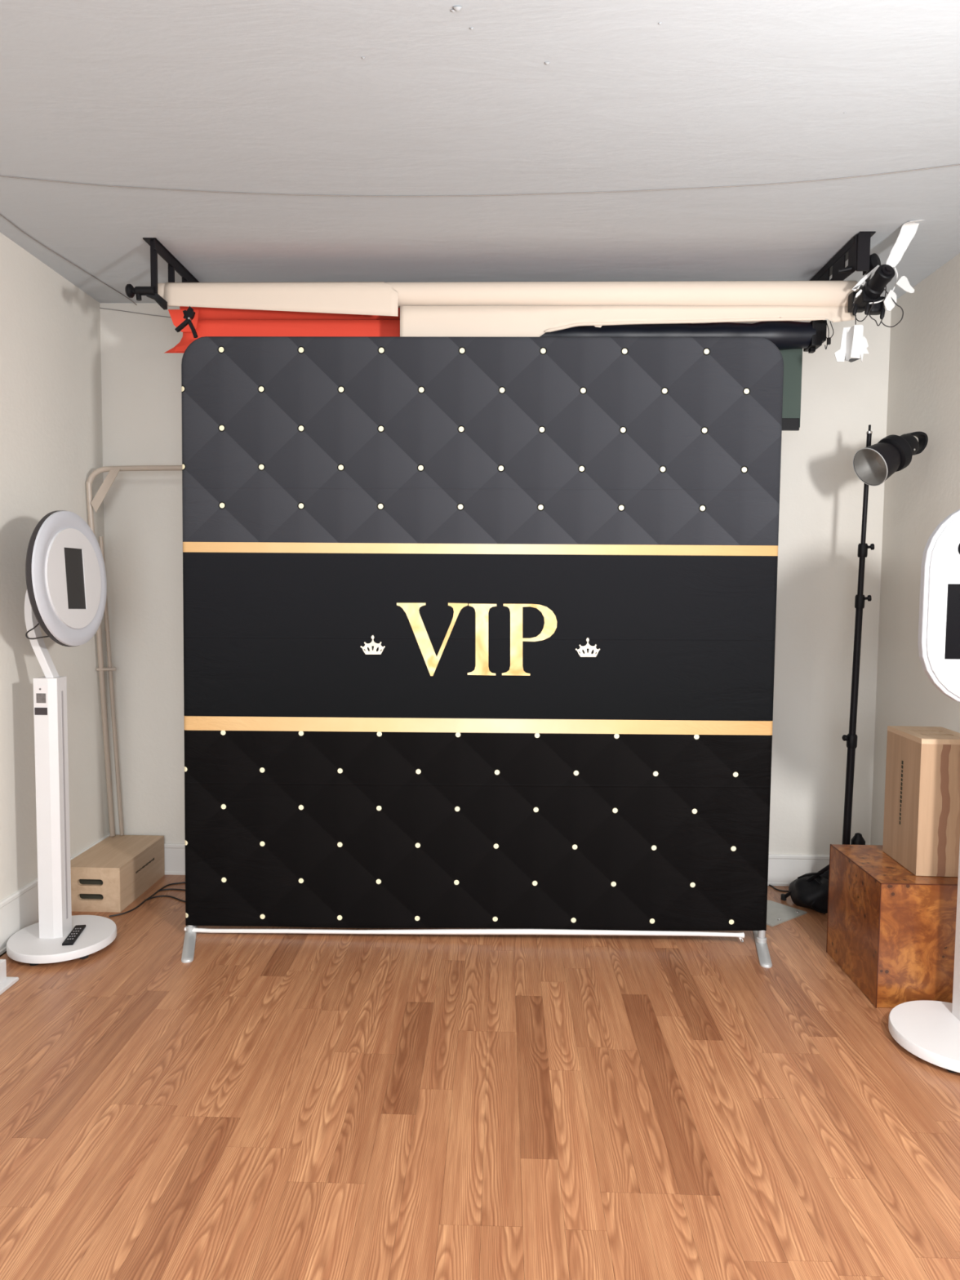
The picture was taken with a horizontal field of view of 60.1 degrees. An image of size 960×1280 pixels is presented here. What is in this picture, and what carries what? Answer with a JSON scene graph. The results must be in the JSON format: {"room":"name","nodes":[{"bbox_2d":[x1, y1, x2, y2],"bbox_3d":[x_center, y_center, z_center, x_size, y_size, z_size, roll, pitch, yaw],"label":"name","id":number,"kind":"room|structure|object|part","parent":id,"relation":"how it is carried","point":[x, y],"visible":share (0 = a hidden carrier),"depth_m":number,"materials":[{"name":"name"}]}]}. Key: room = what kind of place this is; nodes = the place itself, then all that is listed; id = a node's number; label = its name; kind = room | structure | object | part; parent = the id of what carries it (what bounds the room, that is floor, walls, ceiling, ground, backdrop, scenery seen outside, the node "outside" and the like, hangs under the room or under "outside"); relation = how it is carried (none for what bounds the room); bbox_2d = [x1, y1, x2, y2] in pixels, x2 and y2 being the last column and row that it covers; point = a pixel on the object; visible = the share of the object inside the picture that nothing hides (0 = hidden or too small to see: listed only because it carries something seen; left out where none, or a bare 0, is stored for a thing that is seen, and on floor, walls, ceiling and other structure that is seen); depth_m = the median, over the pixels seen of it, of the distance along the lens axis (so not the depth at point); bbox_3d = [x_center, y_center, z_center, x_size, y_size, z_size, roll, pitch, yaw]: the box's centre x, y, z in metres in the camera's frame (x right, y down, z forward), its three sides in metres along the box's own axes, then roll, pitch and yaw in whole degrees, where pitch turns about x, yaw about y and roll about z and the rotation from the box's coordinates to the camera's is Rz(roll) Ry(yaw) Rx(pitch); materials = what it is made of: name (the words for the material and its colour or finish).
{"room":"studio","nodes":[
{"label":"studio","id":0,"kind":"room"},
{"bbox_2d":[0,232,109,901],"bbox_3d":[-2.017,-0.029,0.913,0.100,2.858,6.518,1,4,2],"label":"wall","id":1,"kind":"structure","parent":0,"point":[51,442],"depth_m":3.54,"materials":[{"name":"paint"}]},
{"bbox_2d":[0,833,110,955],"bbox_3d":[-1.971,1.288,0.993,0.016,0.205,6.518,1,4,2],"label":"baseboard","id":2,"kind":"structure","parent":1,"relation":"attached to","point":[19,910],"depth_m":3.43,"materials":[{"name":"paint"}]},
{"bbox_2d":[0,874,959,1279],"bbox_3d":[-0.062,1.461,0.952,4.037,0.100,6.718,1,4,2],"label":"floor","id":3,"kind":"structure","parent":0,"point":[258,1106],"depth_m":2.33,"materials":[{"name":"brown wood"}]},
{"bbox_2d":[0,959,18,995],"bbox_3d":[-1.812,1.225,2.969,0.193,0.091,0.235,1,4,2],"label":"plinth","id":4,"kind":"object","parent":3,"relation":"on","point":[6,983],"visible":1,"depth_m":3.04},
{"bbox_2d":[6,510,116,965],"bbox_3d":[-1.666,0.367,3.347,0.401,1.759,0.466,3,4,35],"label":"stand","id":5,"kind":"object","parent":3,"relation":"on","point":[66,593],"visible":0.99,"depth_m":3.29,"materials":[{"name":"metal"}]},
{"bbox_3d":[-1.716,-0.044,3.221,0.096,0.084,0.006,1,4,2],"label":"power cord","id":6,"kind":"part","parent":5,"relation":"part of","materials":[{"name":"black rubber"}]},
{"bbox_3d":[-1.603,-0.242,3.282,0.031,0.396,0.396,1,4,2],"label":"plate","id":7,"kind":"part","parent":5,"relation":"part of","materials":[{"name":"white plastic"}]},
{"bbox_2d":[62,924,85,946],"bbox_3d":[-1.638,1.190,3.353,0.040,0.010,0.182,0,4,-10],"label":"remote control","id":8,"kind":"object","parent":5,"relation":"on","point":[77,930],"visible":1,"depth_m":3.34,"materials":[{"name":"black plastic"}]},
{"bbox_2d":[70,835,164,912],"bbox_3d":[-1.745,1.107,3.977,0.271,0.203,0.490,1,4,2],"label":"box","id":9,"kind":"object","parent":3,"relation":"on","point":[113,873],"visible":0.95,"depth_m":3.82,"materials":[{"name":"brown wood"}]},
{"bbox_3d":[-1.751,1.122,3.741,0.270,0.203,0.018,1,4,2],"label":"panel","id":10,"kind":"part","parent":9,"relation":"part of","materials":[{"name":"brown wood"}]},
{"bbox_3d":[-1.744,1.015,3.971,0.270,0.018,0.454,1,4,2],"label":"wide panel","id":11,"kind":"part","parent":9,"relation":"part of","materials":[{"name":"brown wood"}]},
{"bbox_2d":[85,465,182,836],"bbox_3d":[-1.577,0.078,4.064,0.600,1.837,0.176,1,4,2],"label":"frame","id":12,"kind":"object","parent":9,"relation":"on","point":[95,503],"visible":0.8,"depth_m":4.07,"materials":[{"name":"beige paint"}]},
{"bbox_3d":[-1.739,1.093,4.212,0.270,0.203,0.018,1,4,2],"label":"panel","id":13,"kind":"part","parent":9,"relation":"part of","materials":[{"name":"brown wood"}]},
{"bbox_3d":[-1.619,1.109,3.973,0.018,0.167,0.454,1,4,2],"label":"panel","id":14,"kind":"part","parent":9,"relation":"part of","materials":[{"name":"brown wood"}]},
{"bbox_3d":[-1.746,1.200,3.982,0.270,0.018,0.454,1,4,2],"label":"wide panel","id":15,"kind":"part","parent":9,"relation":"part of","materials":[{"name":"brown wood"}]},
{"bbox_2d":[109,881,185,916],"bbox_3d":[-1.545,1.211,3.921,0.130,0.007,0.518,3,4,30],"label":"cable","id":16,"kind":"object","parent":3,"relation":"on","point":[157,891],"visible":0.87,"depth_m":3.86,"materials":[{"name":"black rubber"}]},
{"bbox_2d":[146,895,185,902],"bbox_3d":[-1.395,1.215,3.877,0.336,0.007,0.074,1,4,10],"label":"cable","id":17,"kind":"object","parent":3,"relation":"on","point":[175,898],"visible":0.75,"depth_m":3.91,"materials":[{"name":"black rubber"}]},
{"bbox_2d":[158,888,185,891],"bbox_3d":[-1.424,1.206,4.007,0.258,0.007,0.032,0,4,-2],"label":"cable","id":18,"kind":"object","parent":3,"relation":"on","point":[168,888],"visible":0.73,"depth_m":4.01,"materials":[{"name":"black rubber"}]},
{"bbox_2d":[181,336,783,968],"bbox_3d":[-0.043,0.021,3.381,2.565,2.476,0.550,1,4,3],"label":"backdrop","id":19,"kind":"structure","parent":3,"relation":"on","point":[478,632],"depth_m":3.39,"materials":[{"name":"fabric"}]},
{"bbox_2d":[768,884,789,892],"bbox_3d":[1.431,1.224,4.149,0.037,0.007,0.254,-2,5,-39],"label":"cable","id":20,"kind":"object","parent":3,"relation":"on","point":[769,884],"visible":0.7,"depth_m":4.08,"materials":[{"name":"black rubber"}]},
{"bbox_2d":[766,900,807,926],"bbox_3d":[1.313,1.242,3.819,0.270,0.010,0.253,-2,4,-36],"label":"base plate","id":21,"kind":"object","parent":3,"relation":"on","point":[777,913],"visible":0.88,"depth_m":3.78,"materials":[{"name":"silver metal"}]},
{"bbox_2d":[788,869,829,914],"bbox_3d":[1.620,1.150,3.901,0.329,0.187,0.238,0,4,-13],"label":"bag","id":22,"kind":"object","parent":3,"relation":"on","point":[812,895],"visible":0.47,"depth_m":3.83,"materials":[{"name":"fabric"}]},
{"bbox_2d":[780,424,874,900],"bbox_3d":[1.701,0.157,3.705,0.405,2.197,0.510,0,4,-13],"label":"stand","id":23,"kind":"object","parent":3,"relation":"on","point":[851,738],"visible":0.77,"depth_m":3.69,"materials":[{"name":"black metal"}]},
{"bbox_3d":[1.547,1.102,3.854,0.018,0.282,0.292,-3,5,-43],"label":"leg","id":24,"kind":"part","parent":23,"relation":"part of","materials":[{"name":"black metal"}]},
{"bbox_3d":[1.635,0.436,3.702,0.035,0.028,0.028,-1,4,-19],"label":"knob","id":25,"kind":"part","parent":23,"relation":"part of","materials":[{"name":"black plastic"}]},
{"bbox_3d":[1.707,-0.185,3.661,0.035,0.028,0.028,2,4,19],"label":"knob","id":26,"kind":"part","parent":23,"relation":"part of","materials":[{"name":"black plastic"}]},
{"bbox_3d":[1.713,-0.410,3.647,0.035,0.028,0.028,2,4,19],"label":"knob","id":27,"kind":"part","parent":23,"relation":"part of","materials":[{"name":"black plastic"}]},
{"bbox_2d":[853,431,928,485],"bbox_3d":[1.706,-0.756,3.466,0.251,0.234,0.308,3,4,36],"label":"studio light","id":28,"kind":"object","parent":23,"relation":"attached to","point":[873,464],"visible":1,"depth_m":3.44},
{"bbox_2d":[899,434,919,457],"bbox_3d":[1.772,-0.803,3.475,0.110,0.116,0.114,1,4,2],"label":"lamp","id":29,"kind":"object","parent":28,"relation":"attached to","point":[913,442],"depth_m":3.44,"materials":[{"name":"black metal"}]},
{"bbox_3d":[1.831,-0.826,3.497,0.102,0.097,0.040,-1,4,-20],"label":"handle","id":30,"kind":"part","parent":28,"relation":"part of","materials":[{"name":"black plastic"}]},
{"bbox_2d":[826,844,958,1008],"bbox_3d":[1.635,1.066,3.143,0.452,0.450,0.452,1,4,2],"label":"cube","id":31,"kind":"object","parent":3,"relation":"on","point":[891,929],"visible":0.88,"depth_m":2.93,"materials":[{"name":"brown wood"}]},
{"bbox_2d":[882,725,959,876],"bbox_3d":[1.681,0.593,3.108,0.204,0.497,0.285,1,4,4],"label":"box","id":32,"kind":"object","parent":31,"relation":"on","point":[922,822],"visible":1,"depth_m":2.98,"materials":[{"name":"brown wood"}]},
{"bbox_3d":[1.689,0.585,3.241,0.203,0.461,0.018,1,4,4],"label":"panel","id":33,"kind":"part","parent":32,"relation":"part of","materials":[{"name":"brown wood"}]},
{"bbox_3d":[1.589,0.592,3.114,0.018,0.461,0.249,1,4,4],"label":"wide panel","id":34,"kind":"part","parent":32,"relation":"part of","materials":[{"name":"brown wood"}]},
{"bbox_3d":[1.679,0.832,3.123,0.203,0.018,0.285,1,4,4],"label":"panel","id":35,"kind":"part","parent":32,"relation":"part of","materials":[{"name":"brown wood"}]},
{"bbox_3d":[1.683,0.354,3.093,0.203,0.018,0.285,1,4,4],"label":"panel","id":36,"kind":"part","parent":32,"relation":"part of","materials":[{"name":"brown wood"}]},
{"bbox_3d":[1.673,0.601,2.975,0.203,0.461,0.018,1,4,4],"label":"panel","id":37,"kind":"part","parent":32,"relation":"part of","materials":[{"name":"brown wood"}]},
{"bbox_2d":[888,508,959,1072],"bbox_3d":[1.564,0.444,2.640,0.417,1.752,0.406,1,4,2],"label":"booth","id":38,"kind":"object","parent":3,"relation":"on","point":[930,1030],"visible":1,"depth_m":2.57,"materials":[{"name":"metal"}]},
{"bbox_3d":[1.575,-0.107,2.553,0.376,0.616,0.008,1,4,5],"label":"plate","id":39,"kind":"part","parent":38,"relation":"part of","materials":[{"name":"white plastic"}]},
{"bbox_3d":[1.574,-0.057,2.551,0.330,0.322,0.003,1,4,5],"label":"tablet frame","id":40,"kind":"part","parent":38,"relation":"part of","materials":[{"name":"white plastic"}]},
{"bbox_2d":[0,0,959,302],"bbox_3d":[-0.035,-1.483,0.771,4.037,0.100,6.718,1,4,2],"label":"ceiling","id":41,"kind":"structure","parent":0,"point":[262,96],"depth_m":2.54,"materials":[{"name":"paint"}]},
{"bbox_2d":[0,213,137,305],"bbox_3d":[-1.759,-1.607,3.451,0.028,0.013,1.235,1,4,6],"label":"wire","id":42,"kind":"object","parent":41,"relation":"attached to","point":[0,214],"visible":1,"depth_m":3.51,"materials":[{"name":"grey metal"}]},
{"bbox_2d":[124,237,199,310],"bbox_3d":[-1.334,-1.494,3.675,0.141,0.259,0.754,1,4,2],"label":"bracket","id":43,"kind":"object","parent":41,"relation":"attached to","point":[157,247],"visible":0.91,"depth_m":3.33,"materials":[{"name":"black metal"}]},
{"bbox_3d":[-1.359,-1.400,3.330,0.112,0.052,0.052,1,4,2],"label":"crank knob","id":44,"kind":"part","parent":43,"relation":"part of","materials":[{"name":"black plastic"}]},
{"bbox_3d":[-1.307,-1.601,3.675,0.052,0.045,0.740,1,4,2],"label":"ceiling rail","id":45,"kind":"part","parent":43,"relation":"part of","materials":[{"name":"black metal"}]},
{"bbox_2d":[164,306,399,353],"bbox_3d":[0.046,-1.351,3.554,2.803,0.269,0.109,1,4,2],"label":"paper roll","id":46,"kind":"object","parent":43,"relation":"on","point":[206,322],"visible":0.23,"depth_m":3.55,"materials":[{"name":"paper"}]},
{"bbox_2d":[174,306,197,337],"bbox_3d":[-1.190,-1.287,3.359,0.092,0.124,0.029,1,4,2],"label":"clamp","id":47,"kind":"object","parent":46,"relation":"attached to","point":[188,315],"visible":1,"depth_m":3.36,"materials":[{"name":"black plastic"}]},
{"bbox_3d":[-1.195,-1.288,3.362,0.082,0.084,0.017,1,4,2],"label":"handle","id":48,"kind":"part","parent":47,"relation":"part of","materials":[{"name":"black plastic"}]},
{"bbox_3d":[-1.173,-1.280,3.366,0.058,0.108,0.016,1,4,2],"label":"handle","id":49,"kind":"part","parent":47,"relation":"part of","materials":[{"name":"black plastic"}]},
{"bbox_2d":[157,280,858,337],"bbox_3d":[0.092,-1.331,3.398,2.848,0.264,0.112,1,4,2],"label":"paper roll","id":50,"kind":"object","parent":43,"relation":"on","point":[460,308],"visible":0.89,"depth_m":3.36,"materials":[{"name":"paper"}]},
{"bbox_2d":[847,264,914,327],"bbox_3d":[1.530,-1.327,3.203,0.232,0.241,0.169,3,4,38],"label":"spotlight","id":51,"kind":"object","parent":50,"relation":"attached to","point":[867,299],"visible":1,"depth_m":3.20,"materials":[{"name":"black plastic"}]},
{"bbox_2d":[834,324,869,362],"bbox_3d":[1.437,-1.140,3.208,0.116,0.141,0.080,-2,4,-37],"label":"card","id":52,"kind":"object","parent":51,"relation":"hanging from","point":[854,344],"visible":1,"depth_m":3.19,"materials":[{"name":"paper"}]},
{"bbox_3d":[1.536,-1.293,3.199,0.190,0.172,0.004,1,4,2],"label":"cord","id":53,"kind":"part","parent":51,"relation":"part of","materials":[{"name":"black rubber"}]},
{"bbox_3d":[1.530,-1.389,3.116,0.044,0.042,0.026,1,4,2],"label":"knob","id":54,"kind":"part","parent":51,"relation":"part of","materials":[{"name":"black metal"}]},
{"bbox_2d":[0,164,959,196],"bbox_3d":[-0.007,-1.556,2.813,3.466,0.003,0.216,1,4,3],"label":"wire","id":55,"kind":"object","parent":41,"relation":"attached to","point":[954,164],"visible":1,"depth_m":2.88,"materials":[{"name":"grey metal"}]},
{"bbox_2d":[809,231,880,280],"bbox_3d":[1.502,-1.518,3.565,0.176,0.145,0.750,1,4,2],"label":"bracket","id":56,"kind":"object","parent":41,"relation":"attached to","point":[856,251],"visible":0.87,"depth_m":3.25,"materials":[{"name":"black metal"}]},
{"bbox_2d":[539,320,833,431],"bbox_3d":[0.808,-1.130,3.537,1.347,0.452,0.122,1,4,2],"label":"roll","id":57,"kind":"object","parent":56,"relation":"hanging from","point":[790,337],"visible":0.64,"depth_m":3.48,"materials":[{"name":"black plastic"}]},
{"bbox_3d":[1.463,-1.276,3.475,0.038,0.118,0.013,1,4,2],"label":"bead chain","id":58,"kind":"part","parent":57,"relation":"part of","materials":[{"name":"black plastic"}]},
{"bbox_3d":[1.463,-1.519,3.566,0.005,0.135,0.720,1,4,2],"label":"plate","id":59,"kind":"part","parent":56,"relation":"part of","materials":[{"name":"black metal"}]},
{"bbox_2d":[885,219,924,266],"bbox_3d":[1.607,-1.496,3.135,0.059,0.145,0.133,-1,4,-27],"label":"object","id":60,"kind":"object","parent":41,"relation":"hanging from","point":[908,229],"visible":0.98,"depth_m":3.14,"materials":[{"name":"white plastic"}]},
{"bbox_2d":[99,302,891,854],"bbox_3d":[0.040,-0.210,4.163,4.037,2.858,0.100,1,4,2],"label":"wall","id":61,"kind":"structure","parent":0,"point":[821,493],"depth_m":4.10,"materials":[{"name":"paint"}]},
{"bbox_2d":[99,307,170,317],"bbox_3d":[-1.641,-1.599,4.070,0.463,0.061,0.004,1,4,2],"label":"wire","id":62,"kind":"object","parent":61,"relation":"attached to","point":[100,308],"visible":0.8,"depth_m":4.07,"materials":[{"name":"grey metal"}]},
{"bbox_2d":[164,843,829,886],"bbox_3d":[0.026,1.133,4.188,3.805,0.158,0.016,1,4,2],"label":"baseboard","id":63,"kind":"structure","parent":61,"relation":"attached to","point":[783,868],"depth_m":4.15,"materials":[{"name":"paint"}]},
{"bbox_2d":[870,253,959,844],"bbox_3d":[1.919,0.014,0.810,0.100,2.858,6.518,1,4,2],"label":"wall","id":64,"kind":"structure","parent":0,"point":[924,376],"depth_m":3.73,"materials":[{"name":"paint"}]}
]}

